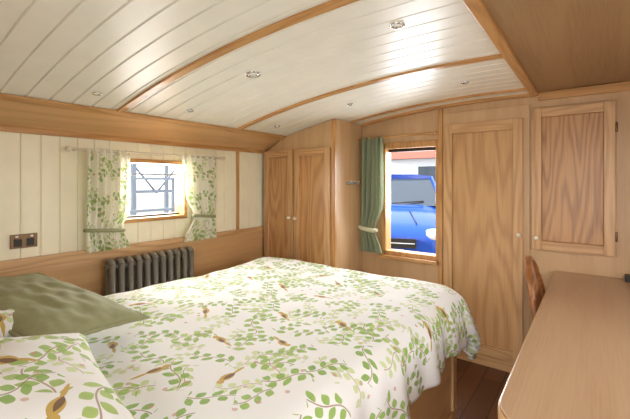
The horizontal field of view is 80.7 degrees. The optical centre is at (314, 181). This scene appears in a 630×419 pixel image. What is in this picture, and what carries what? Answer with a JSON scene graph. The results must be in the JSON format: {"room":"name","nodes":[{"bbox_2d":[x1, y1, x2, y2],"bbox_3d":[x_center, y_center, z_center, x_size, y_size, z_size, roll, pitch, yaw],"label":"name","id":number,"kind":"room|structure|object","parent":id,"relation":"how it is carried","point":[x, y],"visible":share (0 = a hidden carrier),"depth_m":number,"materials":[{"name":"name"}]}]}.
{"room":"ship interior","nodes":[
{"label":"ship interior","id":0,"kind":"room"},
{"bbox_2d":[0,131,263,295],"bbox_3d":[-1.253,0.510,2.489,0.130,1.640,3.480,0,0,37],"label":"wall","id":1,"kind":"structure","parent":0,"point":[43,185],"depth_m":2.22,"materials":[{"name":"beige paint"}]},
{"bbox_2d":[10,233,36,248],"bbox_3d":[-1.568,0.318,1.999,0.013,0.075,0.120,0,0,37],"label":"wall socket","id":2,"kind":"object","parent":1,"relation":"attached to","point":[17,241],"visible":1,"depth_m":2.00,"materials":[{"name":"brown metal"}]},
{"bbox_2d":[0,125,263,153],"bbox_3d":[-1.340,-0.277,2.295,0.022,0.030,2.866,0,0,37],"label":"trim","id":3,"kind":"structure","parent":1,"relation":"attached to","point":[2,128],"depth_m":2.36,"materials":[{"name":"brown wood"}]},
{"bbox_2d":[65,146,225,160],"bbox_3d":[-1.093,-0.190,2.575,0.082,0.034,1.144,0,0,37],"label":"pole","id":4,"kind":"object","parent":1,"relation":"attached to","point":[67,148],"visible":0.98,"depth_m":2.45,"materials":[{"name":"beige"}]},
{"bbox_2d":[83,148,130,252],"bbox_3d":[-1.277,0.110,2.289,0.077,0.620,0.278,0,0,37],"label":"curtain","id":5,"kind":"object","parent":4,"relation":"hanging from","point":[108,174],"visible":1,"depth_m":2.29,"materials":[{"name":"multicoloured fabric"}]},
{"bbox_2d":[181,154,216,241],"bbox_3d":[-0.881,0.120,2.819,0.077,0.640,0.315,0,0,37],"label":"curtain","id":6,"kind":"object","parent":4,"relation":"hanging from","point":[200,173],"visible":1,"depth_m":2.83,"materials":[{"name":"multicoloured fabric"}]},
{"bbox_2d":[124,158,186,223],"bbox_3d":[-1.159,0.058,2.636,0.124,0.429,0.494,0,0,37],"label":"window","id":7,"kind":"structure","parent":1,"relation":"in","point":[180,212],"depth_m":2.73,"materials":[{"name":"brown wood"}]},
{"bbox_2d":[128,193,170,215],"bbox_3d":[13.043,1.681,17.406,80.000,0.698,36.500,0,0,37],"label":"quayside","id":8,"kind":"structure","parent":0,"point":[143,201],"depth_m":24.11,"materials":[{"name":"white concrete"}]},
{"bbox_2d":[129,177,174,212],"bbox_3d":[-3.718,0.855,4.460,1.100,1.850,4.280,0,0,37],"label":"railing","id":9,"kind":"object","parent":8,"relation":"on","point":[172,179],"visible":0.06,"depth_m":5.56,"materials":[{"name":"metal"}]},
{"bbox_2d":[130,163,174,215],"bbox_3d":[-4.725,-0.470,10.788,2.600,3.600,2.500,0,0,37],"label":"gantry","id":10,"kind":"object","parent":8,"relation":"on","point":[133,168],"visible":0.16,"depth_m":9.41,"materials":[{"name":"metal"}]},
{"bbox_2d":[391,164,413,173],"bbox_3d":[1.994,0.355,13.501,6.800,1.950,2.400,0,0,37],"label":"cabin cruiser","id":11,"kind":"object","parent":8,"relation":"on","point":[395,168],"visible":0.02,"depth_m":12.63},
{"bbox_2d":[391,174,435,253],"bbox_3d":[1.518,0.595,6.941,2.158,1.470,4.165,0,0,17],"label":"car","id":12,"kind":"object","parent":8,"relation":"on","point":[413,196],"visible":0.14,"depth_m":5.54,"materials":[{"name":"paint"}]},
{"bbox_2d":[391,150,435,182],"bbox_3d":[5.591,-0.670,20.802,24.600,4.000,4.800,0,0,37],"label":"building","id":13,"kind":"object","parent":8,"relation":"on","point":[419,162],"visible":0.02,"depth_m":18.54,"materials":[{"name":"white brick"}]},
{"bbox_2d":[0,0,629,150],"bbox_3d":[0.079,-0.486,1.490,3.460,0.427,3.480,0,0,37],"label":"ceiling","id":14,"kind":"structure","parent":0,"point":[66,51],"depth_m":1.66,"materials":[{"name":"beige paint"}]},
{"bbox_2d":[92,91,101,95],"bbox_3d":[-1.095,-0.446,1.864,0.044,0.020,0.044,0,0,37],"label":"recessed light","id":15,"kind":"object","parent":14,"relation":"in","point":[100,94],"visible":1,"depth_m":1.86,"materials":[{"name":"silver metal"}]},
{"bbox_2d":[0,93,286,138],"bbox_3d":[-1.129,-0.393,2.137,0.050,0.027,2.866,0,0,37],"label":"trim","id":16,"kind":"structure","parent":14,"relation":"attached to","point":[3,97],"depth_m":2.14,"materials":[{"name":"brown wood"}]},
{"bbox_2d":[117,0,359,112],"bbox_3d":[-0.384,-0.498,1.575,1.876,0.212,0.042,0,0,37],"label":"trim","id":17,"kind":"structure","parent":14,"relation":"attached to","point":[328,6],"depth_m":1.50,"materials":[{"name":"brown wood"}]},
{"bbox_2d":[245,71,260,77],"bbox_3d":[-0.316,-0.548,1.888,0.080,0.020,0.080,0,0,37],"label":"recessed light","id":18,"kind":"object","parent":14,"relation":"in","point":[249,72],"visible":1,"depth_m":1.88,"materials":[{"name":"silver metal"}]},
{"bbox_2d":[237,54,502,129],"bbox_3d":[0.149,-0.498,2.287,1.876,0.212,0.042,0,0,37],"label":"trim","id":19,"kind":"structure","parent":14,"relation":"attached to","point":[497,56],"depth_m":2.12,"materials":[{"name":"brown wood"}]},
{"bbox_2d":[389,22,404,29],"bbox_3d":[0.313,-0.598,1.418,0.060,0.011,0.060,0,0,37],"label":"recessed light","id":20,"kind":"object","parent":14,"relation":"in","point":[393,23],"visible":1,"depth_m":1.41,"materials":[{"name":"silver metal"}]},
{"bbox_2d":[350,88,526,122],"bbox_3d":[0.837,-0.553,2.747,1.326,0.102,0.030,0,0,37],"label":"trim","id":21,"kind":"structure","parent":14,"relation":"attached to","point":[521,89],"depth_m":2.68,"materials":[{"name":"brown wood"}]},
{"bbox_2d":[462,0,537,95],"bbox_3d":[0.498,-0.588,1.189,0.044,0.018,3.300,0,0,37],"label":"trim","id":22,"kind":"structure","parent":14,"relation":"attached to","point":[477,8],"depth_m":1.51,"materials":[{"name":"brown wood"}]},
{"bbox_2d":[457,358,509,418],"bbox_3d":[0.079,1.360,1.490,3.460,0.060,3.480,0,0,37],"label":"floor","id":23,"kind":"structure","parent":0,"point":[480,388],"depth_m":2.38,"materials":[{"name":"brown wood"}]},
{"bbox_2d":[104,246,193,295],"bbox_3d":[-1.102,0.900,2.507,0.126,0.861,0.610,0,0,37],"label":"radiator","id":24,"kind":"object","parent":23,"relation":"on","point":[128,273],"visible":0.44,"depth_m":2.44,"materials":[{"name":"grey metal"}]},
{"bbox_2d":[264,119,361,271],"bbox_3d":[-0.041,0.411,3.337,0.791,1.837,0.488,0,0,37],"label":"wardrobe","id":25,"kind":"object","parent":23,"relation":"on","point":[311,213],"visible":0.71,"depth_m":3.14,"materials":[{"name":"brown wood"}]},
{"bbox_2d":[409,356,456,418],"bbox_3d":[-0.510,0.983,1.513,1.410,0.695,2.490,0,0,37],"label":"bed","id":26,"kind":"object","parent":23,"relation":"on","point":[440,401],"visible":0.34,"depth_m":1.93,"materials":[{"name":"brown wood"}]},
{"bbox_2d":[86,257,480,418],"bbox_3d":[-0.356,0.788,1.709,1.651,0.446,2.219,0,0,37],"label":"duvet","id":27,"kind":"object","parent":26,"relation":"on","point":[263,337],"visible":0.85,"depth_m":1.41,"materials":[{"name":"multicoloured fabric"}]},
{"bbox_2d":[0,309,14,337],"bbox_3d":[-1.280,0.485,1.209,0.652,0.181,0.612,0,0,37],"label":"pillow","id":28,"kind":"object","parent":27,"relation":"on","point":[6,319],"visible":0.12,"depth_m":1.18,"materials":[{"name":"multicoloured fabric"}]},
{"bbox_2d":[0,272,148,336],"bbox_3d":[-1.054,0.461,1.414,0.795,0.138,0.371,0,0,29],"label":"cushion","id":29,"kind":"object","parent":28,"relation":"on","point":[42,304],"visible":0.92,"depth_m":1.31,"materials":[{"name":"green fabric"}]},
{"bbox_2d":[0,333,134,418],"bbox_3d":[-0.786,0.485,0.752,0.660,0.200,0.660,0,0,-41],"label":"pillow","id":30,"kind":"object","parent":27,"relation":"on","point":[52,376],"visible":1,"depth_m":0.79,"materials":[{"name":"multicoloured fabric"}]},
{"bbox_2d":[524,255,545,321],"bbox_3d":[1.374,0.872,1.944,0.482,0.917,0.434,0,0,37],"label":"chair","id":31,"kind":"object","parent":23,"relation":"on","point":[535,285],"visible":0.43,"depth_m":2.00,"materials":[{"name":"brown wood"}]},
{"bbox_2d":[498,270,629,418],"bbox_3d":[1.397,0.955,1.371,1.000,0.750,1.919,0,0,37],"label":"desk","id":32,"kind":"object","parent":23,"relation":"on","point":[572,361],"visible":1,"depth_m":1.23,"materials":[{"name":"brown wood"}]},
{"bbox_2d":[625,274,629,281],"bbox_3d":[1.940,0.562,2.089,0.300,0.035,0.070,0,0,37],"label":"power adaptor","id":33,"kind":"object","parent":32,"relation":"on","point":[627,276],"visible":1,"depth_m":2.15,"materials":[{"name":"plastic"}]},
{"bbox_2d":[362,91,629,326],"bbox_3d":[1.099,0.355,2.850,3.460,1.950,0.080,0,0,37],"label":"wall","id":34,"kind":"structure","parent":0,"point":[547,262],"depth_m":2.48,"materials":[{"name":"brown wood"}]},
{"bbox_2d":[358,136,383,253],"bbox_3d":[0.474,0.107,3.175,0.239,0.985,0.095,0,0,37],"label":"curtain","id":35,"kind":"object","parent":34,"relation":"attached to","point":[372,164],"visible":1,"depth_m":3.16,"materials":[{"name":"green fabric"}]},
{"bbox_2d":[358,131,436,139],"bbox_3d":[0.676,-0.375,3.062,0.689,0.028,0.089,0,0,37],"label":"pole","id":36,"kind":"object","parent":34,"relation":"attached to","point":[435,132],"depth_m":2.97,"materials":[{"name":"brown wood"}]},
{"bbox_2d":[379,140,437,265],"bbox_3d":[0.781,0.158,3.063,0.498,0.975,0.140,0,0,37],"label":"window","id":37,"kind":"structure","parent":34,"relation":"in","point":[428,145],"depth_m":3.10,"materials":[{"name":"brown wood"}]},
{"bbox_2d":[438,108,442,284],"bbox_3d":[0.975,0.381,2.879,0.032,1.899,0.022,0,0,37],"label":"trim","id":38,"kind":"structure","parent":34,"relation":"attached to","point":[440,111],"depth_m":2.87,"materials":[{"name":"brown wood"}]},
{"bbox_2d":[361,93,534,125],"bbox_3d":[0.945,-0.549,2.891,1.326,0.110,0.040,0,0,37],"label":"trim","id":39,"kind":"structure","parent":34,"relation":"attached to","point":[527,95],"depth_m":2.81,"materials":[{"name":"brown wood"}]},
{"bbox_2d":[457,350,514,372],"bbox_3d":[1.398,1.292,2.566,2.440,0.075,0.016,0,0,37],"label":"baseboard","id":40,"kind":"structure","parent":34,"relation":"attached to","point":[492,362],"depth_m":2.66,"materials":[{"name":"brown wood"}]},
{"bbox_2d":[443,104,529,362],"bbox_3d":[1.206,0.362,2.672,0.586,1.785,0.075,0,0,37],"label":"wardrobe","id":41,"kind":"object","parent":34,"relation":"attached to","point":[486,152],"visible":0.84,"depth_m":2.66,"materials":[{"name":"brown wood"}]},
{"bbox_2d":[531,99,617,257],"bbox_3d":[1.629,-0.020,2.355,0.454,0.960,0.075,0,0,37],"label":"upper cabinet","id":42,"kind":"object","parent":34,"relation":"attached to","point":[574,146],"visible":1,"depth_m":2.36,"materials":[{"name":"brown wood"}]},
{"bbox_2d":[538,81,629,100],"bbox_3d":[1.933,-0.570,2.157,1.094,0.053,0.030,0,0,37],"label":"trim","id":43,"kind":"structure","parent":34,"relation":"attached to","point":[621,86],"depth_m":2.32,"materials":[{"name":"brown wood"}]}
]}

